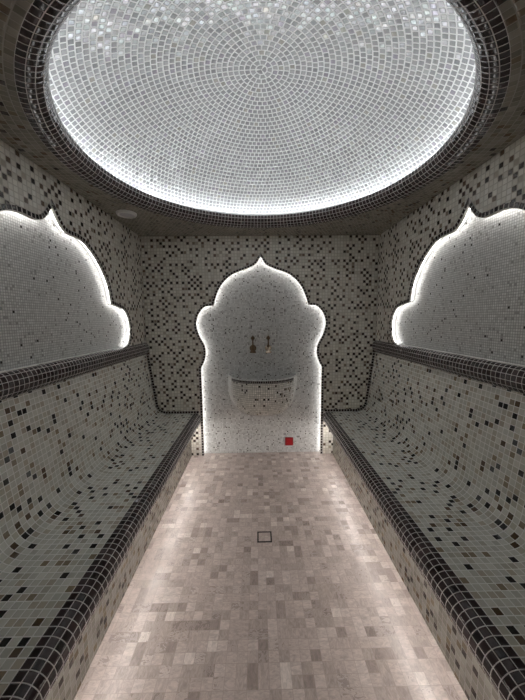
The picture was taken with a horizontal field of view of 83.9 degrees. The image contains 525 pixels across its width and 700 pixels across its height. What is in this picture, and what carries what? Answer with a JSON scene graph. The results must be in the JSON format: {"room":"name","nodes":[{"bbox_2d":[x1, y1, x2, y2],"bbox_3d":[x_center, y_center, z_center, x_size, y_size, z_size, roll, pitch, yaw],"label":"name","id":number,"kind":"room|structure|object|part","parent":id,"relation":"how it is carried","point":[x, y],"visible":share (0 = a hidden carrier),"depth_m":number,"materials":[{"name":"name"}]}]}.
{"room":"spa","nodes":[
{"label":"spa","id":0,"kind":"room"},
{"bbox_2d":[0,140,144,372],"bbox_3d":[-1.222,0.198,1.336,0.014,2.345,3.551,-1,6,-1],"label":"wall","id":1,"kind":"structure","parent":0,"point":[23,183],"depth_m":2.08,"materials":[{"name":"tile"}]},
{"bbox_2d":[0,199,131,371],"bbox_3d":[-1.257,-0.399,1.754,0.066,0.972,1.972,-1,6,-1],"label":"lit niche","id":2,"kind":"object","parent":1,"relation":"attached to","point":[55,305],"visible":0.91,"depth_m":1.75,"materials":[{"name":"white tile"}]},
{"bbox_3d":[-1.255,0.062,1.803,0.038,0.001,1.705,-1,6,-1],"label":"sill","id":3,"kind":"part","parent":2,"relation":"part of","materials":[{"name":"black tile"}]},
{"bbox_2d":[140,235,379,455],"bbox_3d":[-0.012,-0.005,3.125,2.658,2.345,0.014,-1,6,-1],"label":"wall","id":4,"kind":"structure","parent":0,"point":[338,273],"depth_m":3.06,"materials":[{"name":"tile"}]},
{"bbox_2d":[193,252,327,455],"bbox_3d":[-0.012,0.072,3.158,1.425,2.185,0.066,-1,6,-1],"label":"lit niche","id":5,"kind":"object","parent":4,"relation":"attached to","point":[260,300],"visible":0.99,"depth_m":3.18,"materials":[{"name":"tile"}]},
{"bbox_2d":[250,336,255,352],"bbox_3d":[-0.102,-0.064,3.108,0.072,0.183,0.108,-1,6,-1],"label":"tap","id":6,"kind":"object","parent":5,"relation":"attached to","point":[252,347],"visible":1,"depth_m":3.08,"materials":[{"name":"brown metal"}]},
{"bbox_2d":[228,372,296,415],"bbox_3d":[0.003,0.485,3.022,0.744,0.433,0.400,-1,6,-1],"label":"basin","id":7,"kind":"object","parent":5,"relation":"attached to","point":[250,397],"visible":1,"depth_m":2.87,"materials":[{"name":"tile"}]},
{"bbox_2d":[265,335,271,352],"bbox_3d":[0.061,-0.065,3.110,0.072,0.183,0.108,-1,6,-1],"label":"tap","id":8,"kind":"object","parent":5,"relation":"attached to","point":[267,347],"visible":1,"depth_m":3.08,"materials":[{"name":"brown metal"}]},
{"bbox_2d":[285,437,292,444],"bbox_3d":[0.299,1.025,3.274,0.090,0.090,0.023,-1,6,-1],"label":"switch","id":9,"kind":"object","parent":5,"relation":"attached to","point":[288,440],"visible":1,"depth_m":3.26,"materials":[{"name":"red plastic"}]},
{"bbox_2d":[0,0,524,235],"bbox_3d":[0.003,-1.009,1.251,2.658,0.050,3.701,-1,6,-1],"label":"ceiling","id":10,"kind":"structure","parent":0,"point":[508,127],"depth_m":1.53,"materials":[{"name":"tile"}]},
{"bbox_2d":[116,210,136,218],"bbox_3d":[-1.081,-1.078,2.323,0.154,0.020,0.154,-1,6,-1],"label":"recessed light","id":11,"kind":"object","parent":10,"relation":"in","point":[129,214],"visible":1,"depth_m":2.31,"materials":[{"name":"white plastic"}]},
{"bbox_2d":[14,0,510,227],"bbox_3d":[-0.003,-1.286,1.639,2.190,0.521,2.190,-1,6,-1],"label":"dome","id":12,"kind":"object","parent":10,"relation":"attached to","point":[225,113],"visible":0.96,"depth_m":1.57,"materials":[{"name":"tile"}]},
{"bbox_2d":[74,452,467,699],"bbox_3d":[0.025,1.372,1.505,2.658,0.050,3.701,-1,6,-1],"label":"floor","id":13,"kind":"structure","parent":0,"point":[320,610],"depth_m":1.55,"materials":[{"name":"tile"}]},
{"bbox_2d":[0,343,200,699],"bbox_3d":[-0.925,0.733,1.398,0.568,1.260,3.550,-1,6,-1],"label":"bench","id":14,"kind":"object","parent":13,"relation":"on","point":[91,468],"visible":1,"depth_m":1.49,"materials":[{"name":"white tile"}]},
{"bbox_3d":[-1.106,0.618,1.382,0.208,0.773,3.547,-1,6,-1],"label":"backrest","id":15,"kind":"part","parent":14,"relation":"part of","materials":[{"name":"tile"}]},
{"bbox_2d":[257,531,271,542],"bbox_3d":[0.014,1.291,2.019,0.100,0.002,0.100,-1,6,-1],"label":"floor drain","id":16,"kind":"object","parent":13,"relation":"on","point":[262,536],"visible":1,"depth_m":2.02,"materials":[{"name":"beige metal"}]},
{"bbox_2d":[322,340,524,699],"bbox_3d":[0.963,0.713,1.424,0.568,1.260,3.550,-1,6,-1],"label":"bench","id":17,"kind":"object","parent":13,"relation":"on","point":[434,458],"visible":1,"depth_m":1.54,"materials":[{"name":"white tile"}]},
{"bbox_3d":[0.904,0.922,1.444,0.275,0.118,3.547,-1,6,-1],"label":"seat","id":18,"kind":"part","parent":17,"relation":"part of","materials":[{"name":"tile"}]},
{"bbox_3d":[1.142,0.594,1.413,0.208,0.773,3.547,-1,6,-1],"label":"backrest","id":19,"kind":"part","parent":17,"relation":"part of","materials":[{"name":"tile"}]},
{"bbox_2d":[376,135,524,366],"bbox_3d":[1.250,0.171,1.370,0.014,2.345,3.551,-1,6,-1],"label":"wall","id":20,"kind":"structure","parent":0,"point":[500,180],"depth_m":2.08,"materials":[{"name":"tile"}]},
{"bbox_2d":[389,197,524,365],"bbox_3d":[1.262,-0.426,1.789,0.066,0.972,1.972,-1,6,-1],"label":"lit niche","id":21,"kind":"object","parent":20,"relation":"attached to","point":[468,298],"visible":0.89,"depth_m":1.78,"materials":[{"name":"white tile"}]},
{"bbox_3d":[1.268,0.035,1.838,0.038,0.001,1.705,-1,6,-1],"label":"sill","id":22,"kind":"part","parent":21,"relation":"part of","materials":[{"name":"black tile"}]}
]}

